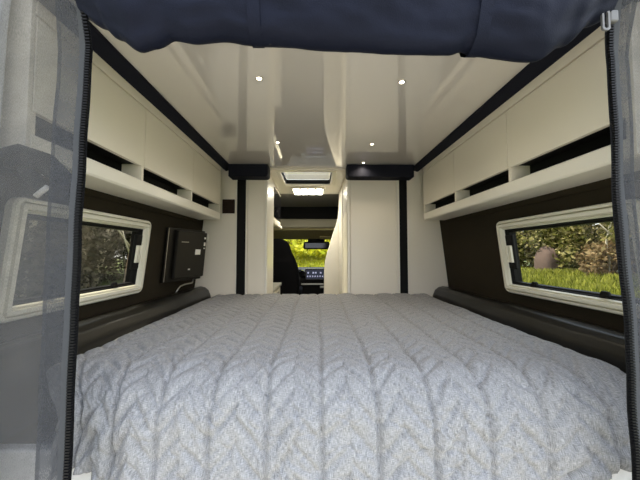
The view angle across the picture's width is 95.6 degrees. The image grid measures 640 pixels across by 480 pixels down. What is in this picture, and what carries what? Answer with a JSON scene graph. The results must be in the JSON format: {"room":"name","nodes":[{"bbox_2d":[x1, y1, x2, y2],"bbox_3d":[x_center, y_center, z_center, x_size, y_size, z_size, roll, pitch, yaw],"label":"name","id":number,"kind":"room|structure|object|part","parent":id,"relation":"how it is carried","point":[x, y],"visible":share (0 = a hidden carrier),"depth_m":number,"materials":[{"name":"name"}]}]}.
{"room":"vehicle interior","nodes":[
{"label":"vehicle interior","id":0,"kind":"room"},
{"bbox_2d":[0,195,202,320],"bbox_3d":[-0.884,0.390,2.893,0.163,1.920,4.560,0,-3,-1],"label":"wall","id":1,"kind":"structure","parent":0,"point":[152,288],"depth_m":1.48,"materials":[{"name":"brown fabric"}]},
{"bbox_2d":[33,209,150,305],"bbox_3d":[-0.862,0.067,1.089,0.099,0.344,0.645,0,-3,-1],"label":"window","id":2,"kind":"structure","parent":1,"relation":"in","point":[114,247],"depth_m":1.20,"materials":[{"name":"beige plastic"}]},
{"bbox_3d":[-0.873,0.067,1.089,0.028,0.244,0.545,0,-3,-1],"label":"pane","id":3,"kind":"part","parent":2,"relation":"part of","materials":[{"name":"glass"}]},
{"bbox_3d":[-0.845,0.065,1.337,0.021,0.080,0.015,0,-3,-1],"label":"lever","id":4,"kind":"part","parent":2,"relation":"part of","materials":[{"name":"beige plastic"}]},
{"bbox_3d":[-0.845,0.066,1.359,0.021,0.080,0.015,0,-3,-1],"label":"lever","id":5,"kind":"part","parent":2,"relation":"part of","materials":[{"name":"beige plastic"}]},
{"bbox_2d":[0,286,210,432],"bbox_3d":[-0.819,0.396,1.347,0.140,0.210,1.428,0,-3,-1],"label":"bolster","id":6,"kind":"object","parent":1,"relation":"attached to","point":[96,331],"visible":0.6,"depth_m":1.18,"materials":[{"name":"black leather"}]},
{"bbox_2d":[39,51,220,219],"bbox_3d":[-0.752,-0.355,1.336,0.152,0.374,1.342,0,-3,-1],"label":"upper cabinet","id":7,"kind":"object","parent":1,"relation":"attached to","point":[135,153],"visible":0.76,"depth_m":1.11,"materials":[{"name":"beige laminate"}]},
{"bbox_3d":[-0.680,-0.405,0.901,0.016,0.229,0.439,0,-3,-1],"label":"door","id":8,"kind":"part","parent":7,"relation":"part of","materials":[{"name":"beige laminate"}]},
{"bbox_2d":[85,158,219,219],"bbox_3d":[-0.753,-0.193,1.335,0.150,0.050,1.330,0,-3,-1],"label":"shelf","id":9,"kind":"object","parent":7,"relation":"attached to","point":[100,177],"depth_m":1.13,"materials":[{"name":"white laminate"}]},
{"bbox_3d":[-0.686,-0.385,1.341,0.016,0.229,0.437,0,-3,-1],"label":"door","id":10,"kind":"part","parent":7,"relation":"part of","materials":[{"name":"beige laminate"}]},
{"bbox_3d":[-0.692,-0.365,1.785,0.016,0.229,0.445,0,-3,-1],"label":"door","id":11,"kind":"part","parent":7,"relation":"part of","materials":[{"name":"beige laminate"}]},
{"bbox_2d":[84,188,198,222],"bbox_3d":[-0.830,-0.160,1.317,0.016,0.027,1.360,0,-3,-1],"label":"trim","id":12,"kind":"structure","parent":1,"relation":"attached to","point":[89,192],"depth_m":1.27,"materials":[{"name":"brown fabric"}]},
{"bbox_2d":[89,21,228,170],"bbox_3d":[-0.657,-0.563,1.388,0.063,0.060,1.460,0,-3,-1],"label":"trim","id":13,"kind":"structure","parent":1,"relation":"attached to","point":[102,47],"depth_m":1.07,"materials":[{"name":"black plastic"}]},
{"bbox_2d":[160,227,206,293],"bbox_3d":[-0.798,0.131,1.760,0.099,0.389,0.372,0,-3,8],"label":"television","id":14,"kind":"object","parent":1,"relation":"attached to","point":[184,249],"visible":0.98,"depth_m":1.69,"materials":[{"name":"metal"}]},
{"bbox_3d":[-0.813,0.281,1.748,0.017,0.089,0.153,-1,-3,18],"label":"handle","id":15,"kind":"part","parent":14,"relation":"part of","materials":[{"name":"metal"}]},
{"bbox_3d":[-0.761,0.075,1.807,0.004,0.032,0.047,-1,-3,15],"label":"label plate","id":16,"kind":"part","parent":14,"relation":"part of","materials":[{"name":"white plastic"}]},
{"bbox_2d":[273,185,281,228],"bbox_3d":[-0.639,-0.310,2.686,0.515,0.370,0.545,0,-3,-1],"label":"upper cabinet","id":17,"kind":"object","parent":1,"relation":"attached to","point":[277,198],"visible":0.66,"depth_m":2.68,"materials":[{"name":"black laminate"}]},
{"bbox_3d":[-0.395,-0.138,2.681,0.027,0.025,0.545,0,-3,-1],"label":"light rail","id":18,"kind":"part","parent":17,"relation":"part of","materials":[{"name":"white laminate"}]},
{"bbox_3d":[-0.395,-0.315,2.697,0.004,0.260,0.450,0,-3,-1],"label":"door glass","id":19,"kind":"part","parent":17,"relation":"part of","materials":[{"name":"glass"}]},
{"bbox_2d":[273,228,334,239],"bbox_3d":[-0.012,-0.080,4.123,1.690,0.130,0.490,0,-3,-1],"label":"wall","id":20,"kind":"structure","parent":0,"point":[284,233],"depth_m":4.02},
{"bbox_2d":[273,207,338,227],"bbox_3d":[-0.011,-0.316,4.069,1.650,0.325,0.400,0,-3,-1],"label":"storage unit","id":21,"kind":"object","parent":20,"relation":"on","point":[291,217],"visible":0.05,"depth_m":3.90,"materials":[{"name":"black plastic"}]},
{"bbox_2d":[303,239,329,248],"bbox_3d":[-0.052,0.058,4.313,0.385,0.160,0.096,0,-3,-1],"label":"mirror","id":22,"kind":"object","parent":20,"relation":"attached to","point":[312,243],"visible":0.86,"depth_m":4.27,"materials":[{"name":"black plastic"}]},
{"bbox_3d":[-0.051,0.081,4.268,0.345,0.080,0.008,0,-3,-1],"label":"glass","id":23,"kind":"part","parent":22,"relation":"part of","materials":[{"name":"grey mirror"}]},
{"bbox_2d":[319,236,331,238],"bbox_3d":[0.243,-0.031,4.136,0.520,0.038,0.213,0,-3,-1],"label":"sun visor","id":24,"kind":"object","parent":20,"relation":"attached to","point":[321,237],"visible":0.41,"depth_m":4.07,"materials":[{"name":"black plastic"}]},
{"bbox_2d":[89,20,528,206],"bbox_3d":[-0.006,-0.538,2.287,1.850,0.040,3.240,0,-3,-1],"label":"ceiling","id":25,"kind":"structure","parent":0,"point":[323,109],"depth_m":1.17,"materials":[{"name":"white plastic"}]},
{"bbox_2d":[255,76,262,80],"bbox_3d":[-0.216,-0.573,1.029,0.028,0.003,0.028,0,-3,-1],"label":"recessed light","id":26,"kind":"object","parent":25,"relation":"in","point":[258,78],"visible":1,"depth_m":1.03,"materials":[{"name":"metal"}]},
{"bbox_2d":[276,171,336,185],"bbox_3d":[-0.105,-0.557,2.401,0.461,0.112,0.476,0,-3,-1],"label":"window","id":27,"kind":"structure","parent":25,"relation":"attached to","point":[287,178],"depth_m":2.53,"materials":[{"name":"white plastic"}]},
{"bbox_3d":[-0.105,-0.553,2.401,0.381,0.001,0.396,0,-3,-1],"label":"pane","id":28,"kind":"part","parent":27,"relation":"part of","materials":[{"name":"white glass"}]},
{"bbox_2d":[270,168,345,171],"bbox_3d":[-0.092,-0.518,2.132,0.578,0.018,0.045,0,-3,-1],"label":"trim","id":29,"kind":"structure","parent":25,"relation":"attached to","point":[271,169],"depth_m":2.11,"materials":[{"name":"beige plastic"}]},
{"bbox_2d":[291,187,325,194],"bbox_3d":[-0.114,-0.481,2.853,0.330,0.024,0.260,0,-3,-1],"label":"recessed light","id":30,"kind":"object","parent":25,"relation":"in","point":[295,190],"visible":1,"depth_m":2.80,"materials":[{"name":"white plastic"}]},
{"bbox_2d":[293,189,300,194],"bbox_3d":[-0.224,-0.472,2.851,0.060,0.006,0.220,0,-3,-1],"label":"diffuser","id":31,"kind":"object","parent":30,"relation":"attached to","point":[295,191],"depth_m":2.84,"materials":[{"name":"white plastic"}]},
{"bbox_2d":[301,189,307,194],"bbox_3d":[-0.151,-0.472,2.852,0.060,0.006,0.220,0,-3,-1],"label":"diffuser","id":32,"kind":"object","parent":30,"relation":"attached to","point":[303,191],"depth_m":2.82,"materials":[{"name":"white plastic"}]},
{"bbox_2d":[309,189,314,194],"bbox_3d":[-0.079,-0.472,2.853,0.060,0.006,0.220,0,-3,-1],"label":"diffuser","id":33,"kind":"object","parent":30,"relation":"attached to","point":[311,191],"depth_m":2.84,"materials":[{"name":"white plastic"}]},
{"bbox_2d":[316,189,322,194],"bbox_3d":[-0.006,-0.472,2.854,0.060,0.006,0.220,0,-3,-1],"label":"diffuser","id":34,"kind":"object","parent":30,"relation":"attached to","point":[318,191],"depth_m":2.84,"materials":[{"name":"white plastic"}]},
{"bbox_2d":[398,80,405,84],"bbox_3d":[0.296,-0.572,1.051,0.028,0.003,0.028,0,-3,-1],"label":"recessed light","id":35,"kind":"object","parent":25,"relation":"in","point":[400,82],"visible":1,"depth_m":1.05,"materials":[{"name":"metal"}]},
{"bbox_2d":[0,0,639,479],"bbox_3d":[0.039,0.092,0.564,1.615,1.467,0.141,0,-3,-1],"label":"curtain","id":36,"kind":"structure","parent":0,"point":[519,31],"depth_m":0.58,"materials":[{"name":"blue fabric"}]},
{"bbox_3d":[-0.604,0.096,0.531,0.330,1.455,0.096,0,-3,-1],"label":"mesh panel","id":37,"kind":"part","parent":36,"relation":"part of","materials":[{"name":"grey fabric"}]},
{"bbox_3d":[0.707,0.097,0.550,0.279,1.455,0.094,0,-3,-1],"label":"mesh panel","id":38,"kind":"part","parent":36,"relation":"part of","materials":[{"name":"grey fabric"}]},
{"bbox_2d":[440,186,623,331],"bbox_3d":[0.894,0.391,2.918,0.163,1.920,4.560,0,-3,-1],"label":"wall","id":39,"kind":"structure","parent":0,"point":[470,245],"depth_m":1.53,"materials":[{"name":"brown fabric"}]},
{"bbox_2d":[414,22,600,171],"bbox_3d":[0.710,-0.563,1.407,0.063,0.060,1.460,0,-3,-1],"label":"trim","id":40,"kind":"structure","parent":39,"relation":"attached to","point":[531,71],"depth_m":1.10,"materials":[{"name":"black plastic"}]},
{"bbox_2d":[445,178,610,222],"bbox_3d":[0.883,-0.159,1.341,0.016,0.027,1.360,0,-3,-1],"label":"trim","id":41,"kind":"structure","parent":39,"relation":"attached to","point":[604,183],"depth_m":1.14,"materials":[{"name":"brown fabric"}]},
{"bbox_2d":[423,26,635,219],"bbox_3d":[0.806,-0.355,1.357,0.152,0.374,1.342,0,-3,-1],"label":"upper cabinet","id":42,"kind":"object","parent":39,"relation":"attached to","point":[553,135],"visible":0.73,"depth_m":1.01,"materials":[{"name":"beige laminate"}]},
{"bbox_3d":[0.733,-0.364,1.804,0.016,0.229,0.445,0,-3,-1],"label":"door","id":43,"kind":"part","parent":42,"relation":"part of","materials":[{"name":"beige laminate"}]},
{"bbox_3d":[0.740,-0.384,1.361,0.016,0.229,0.437,0,-3,-1],"label":"door","id":44,"kind":"part","parent":42,"relation":"part of","materials":[{"name":"beige laminate"}]},
{"bbox_2d":[424,145,610,219],"bbox_3d":[0.806,-0.193,1.356,0.150,0.050,1.330,0,-3,-1],"label":"shelf","id":45,"kind":"object","parent":42,"relation":"attached to","point":[593,166],"depth_m":1.02,"materials":[{"name":"white laminate"}]},
{"bbox_3d":[0.746,-0.404,0.920,0.016,0.229,0.439,0,-3,-1],"label":"door","id":46,"kind":"part","parent":42,"relation":"part of","materials":[{"name":"beige laminate"}]},
{"bbox_2d":[433,286,625,372],"bbox_3d":[0.871,0.397,1.370,0.140,0.209,1.428,0,-3,-1],"label":"bolster","id":47,"kind":"object","parent":39,"relation":"attached to","point":[605,344],"visible":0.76,"depth_m":1.04,"materials":[{"name":"black leather"}]},
{"bbox_2d":[496,202,622,314],"bbox_3d":[0.921,0.068,1.113,0.099,0.344,0.645,0,-3,-1],"label":"window","id":48,"kind":"structure","parent":39,"relation":"in","point":[605,301],"depth_m":1.13,"materials":[{"name":"beige plastic"}]},
{"bbox_3d":[0.897,0.067,1.383,0.021,0.080,0.015,0,-3,-1],"label":"lever","id":49,"kind":"part","parent":48,"relation":"part of","materials":[{"name":"beige plastic"}]},
{"bbox_3d":[0.897,0.066,1.361,0.021,0.080,0.015,0,-3,-1],"label":"lever","id":50,"kind":"part","parent":48,"relation":"part of","materials":[{"name":"beige plastic"}]},
{"bbox_3d":[0.005,1.349,2.853,1.990,0.040,4.580,0,-3,-1],"label":"floor","id":51,"kind":"structure","parent":0,"visible":0},
{"bbox_2d":[194,164,273,296],"bbox_3d":[-0.644,0.389,2.174,0.558,1.818,0.405,0,-3,-1],"label":"partition wall","id":52,"kind":"structure","parent":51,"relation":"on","point":[239,248],"depth_m":2.09,"materials":[{"name":"beige laminate"}]},
{"bbox_3d":[-0.766,0.161,2.092,0.311,1.365,0.015,0,-3,-1],"label":"panel","id":53,"kind":"part","parent":52,"relation":"part of","materials":[{"name":"beige laminate"}]},
{"bbox_3d":[-0.661,-0.243,2.097,0.089,0.102,0.014,0,-3,-1],"label":"speaker panel","id":54,"kind":"part","parent":52,"relation":"part of","materials":[{"name":"brown plastic"}]},
{"bbox_3d":[-0.463,0.169,2.096,0.123,1.350,0.015,0,-3,-1],"label":"door","id":55,"kind":"part","parent":52,"relation":"part of","materials":[{"name":"beige laminate"}]},
{"bbox_3d":[-0.393,0.175,2.236,0.020,1.350,0.306,0,-3,-1],"label":"corner post","id":56,"kind":"part","parent":52,"relation":"part of","materials":[{"name":"white laminate"}]},
{"bbox_2d":[273,282,281,293],"bbox_3d":[-0.643,0.870,2.653,0.508,0.900,0.585,0,-3,-1],"label":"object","id":57,"kind":"object","parent":51,"relation":"on","point":[276,285],"visible":0.15,"depth_m":2.73,"materials":[{"name":"white laminate"}]},
{"bbox_2d":[273,239,302,294],"bbox_3d":[-0.510,0.682,3.716,0.566,1.370,0.600,0,-3,-1],"label":"seat","id":58,"kind":"object","parent":51,"relation":"on","point":[285,267],"visible":0.4,"depth_m":3.47,"materials":[{"name":"black fabric"}]},
{"bbox_2d":[324,210,338,294],"bbox_3d":[0.424,0.435,3.007,0.768,1.800,0.035,0,-3,-1],"label":"partition panel","id":59,"kind":"object","parent":51,"relation":"on","point":[331,268],"visible":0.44,"depth_m":2.99,"materials":[{"name":"white laminate"}]},
{"bbox_2d":[71,468,631,479],"bbox_3d":[0.036,0.841,1.343,1.700,0.840,1.422,0,-3,-1],"label":"bed","id":60,"kind":"object","parent":51,"relation":"on","point":[622,474],"visible":0.02,"depth_m":0.66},
{"bbox_3d":[0.045,0.598,0.712,1.700,0.190,0.030,0,-3,-1],"label":"rail","id":61,"kind":"part","parent":60,"relation":"part of","materials":[{"name":"white"}]},
{"bbox_2d":[72,293,631,479],"bbox_3d":[0.029,0.516,1.341,1.576,0.344,1.466,0,-3,-1],"label":"bedspread","id":62,"kind":"object","parent":60,"relation":"on","point":[274,386],"visible":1,"depth_m":0.70,"materials":[{"name":"grey fabric"}]},
{"bbox_2d":[339,164,447,296],"bbox_3d":[0.565,0.403,2.482,0.767,1.818,0.990,0,-3,-1],"label":"partition wall","id":63,"kind":"structure","parent":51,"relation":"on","point":[387,245],"depth_m":2.11,"materials":[{"name":"beige laminate"}]},
{"bbox_3d":[0.199,0.180,2.512,0.016,1.365,0.030,0,-3,-1],"label":"corner post","id":64,"kind":"part","parent":63,"relation":"part of","materials":[{"name":"white laminate"}]},
{"bbox_3d":[0.204,0.182,2.560,0.006,1.365,0.845,0,-3,-1],"label":"aisle panel","id":65,"kind":"part","parent":63,"relation":"part of","materials":[{"name":"white laminate"}]},
{"bbox_3d":[0.208,0.170,2.114,0.022,1.350,0.048,0,-3,-1],"label":"corner post","id":66,"kind":"part","parent":63,"relation":"part of","materials":[{"name":"white laminate"}]},
{"bbox_3d":[0.389,0.170,2.108,0.336,1.350,0.015,0,-3,-1],"label":"door","id":67,"kind":"part","parent":63,"relation":"part of","materials":[{"name":"beige laminate"}]},
{"bbox_3d":[0.800,0.162,2.114,0.308,1.365,0.015,0,-3,-1],"label":"panel","id":68,"kind":"part","parent":63,"relation":"part of","materials":[{"name":"beige laminate"}]},
{"bbox_3d":[-0.026,0.976,5.132,1.950,0.990,0.060,0,-3,-1],"label":"wall","id":69,"kind":"structure","parent":0,"visible":0},
{"bbox_2d":[298,267,323,294],"bbox_3d":[-0.025,0.778,4.700,1.800,0.663,0.800,0,-3,-1],"label":"dashboard","id":70,"kind":"object","parent":69,"relation":"attached to","point":[311,278],"visible":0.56,"depth_m":4.34,"materials":[{"name":"plastic"}]},
{"bbox_2d":[299,270,304,276],"bbox_3d":[-0.270,0.505,4.343,0.100,0.098,0.070,0,-3,-1],"label":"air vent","id":71,"kind":"object","parent":70,"relation":"attached to","point":[301,273],"depth_m":4.31,"materials":[{"name":"black plastic"}]},
{"label":"outside","id":72,"kind":"structure","parent":0,"visible":0},
{"bbox_3d":[-0.069,0.660,4.975,60.000,2.703,70.000,0,-3,-1],"label":"ground","id":73,"kind":"structure","parent":72,"visible":0},
{"bbox_2d":[283,239,329,264],"bbox_3d":[-1.087,0.082,11.451,3.845,2.477,2.979,0,-3,-1],"label":"leafy bush","id":74,"kind":"object","parent":73,"relation":"on","point":[296,246],"visible":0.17,"depth_m":10.60,"materials":[{"name":"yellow plant"}]},
{"bbox_2d":[294,254,325,266],"bbox_3d":[0.099,0.773,10.722,6.621,2.661,6.656,0,-3,-1],"label":"grass","id":75,"kind":"structure","parent":73,"relation":"on","point":[308,261],"depth_m":10.81,"materials":[{"name":"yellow plant"}]},
{"bbox_2d":[516,231,530,266],"bbox_3d":[8.372,0.024,13.475,2.480,3.497,2.787,2,-3,-37],"label":"leafy bush","id":76,"kind":"object","parent":73,"relation":"on","point":[522,233],"visible":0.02,"depth_m":12.84,"materials":[{"name":"green plant"}]},
{"bbox_2d":[534,246,559,270],"bbox_3d":[7.763,0.761,9.957,0.708,1.120,0.689,0,-3,-1],"label":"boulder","id":77,"kind":"object","parent":73,"relation":"on","point":[543,259],"visible":0.66,"depth_m":9.72,"materials":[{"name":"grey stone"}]},
{"bbox_2d":[516,223,597,267],"bbox_3d":[8.914,-0.574,11.777,3.182,4.290,3.613,0,-3,-1],"label":"leafy bush","id":78,"kind":"object","parent":73,"relation":"on","point":[523,245],"visible":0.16,"depth_m":11.33,"materials":[{"name":"green plant"}]},
{"bbox_2d":[527,222,613,270],"bbox_3d":[8.735,-0.566,9.638,2.980,4.068,3.359,0,-3,-1],"label":"leafy bush","id":79,"kind":"object","parent":73,"relation":"on","point":[566,252],"visible":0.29,"depth_m":9.35,"materials":[{"name":"green plant"}]},
{"bbox_2d":[520,266,620,294],"bbox_3d":[5.564,1.290,9.377,5.243,1.479,13.849,0,-3,-1],"label":"grass","id":80,"kind":"structure","parent":73,"relation":"on","point":[562,277],"depth_m":7.33,"materials":[{"name":"green plant"}]},
{"bbox_2d":[574,237,617,275],"bbox_3d":[7.935,0.657,7.852,1.600,1.497,1.610,-2,-3,36],"label":"leafy bush","id":81,"kind":"object","parent":73,"relation":"on","point":[600,253],"visible":0.49,"depth_m":7.79,"materials":[{"name":"beige plant"}]},
{"bbox_3d":[7.802,0.752,7.612,0.122,1.016,0.392,-1,-3,16],"label":"stem","id":82,"kind":"part","parent":81,"relation":"part of","materials":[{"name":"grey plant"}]},
{"bbox_2d":[599,222,611,270],"bbox_3d":[7.603,0.083,7.659,0.124,2.255,0.477,0,-3,-1],"label":"bare branch","id":83,"kind":"object","parent":73,"relation":"on","point":[608,231],"visible":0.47,"depth_m":7.62,"materials":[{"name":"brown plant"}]},
{"bbox_3d":[7.606,0.080,7.588,0.118,2.255,0.335,0,-3,-1],"label":"stem","id":84,"kind":"part","parent":83,"relation":"part of","materials":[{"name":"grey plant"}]},
{"bbox_2d":[598,222,617,268],"bbox_3d":[9.159,-0.785,7.514,3.148,4.081,3.738,-2,-3,35],"label":"leafy bush","id":85,"kind":"object","parent":73,"relation":"on","point":[611,229],"visible":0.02,"depth_m":7.61,"materials":[{"name":"green plant"}]}
]}

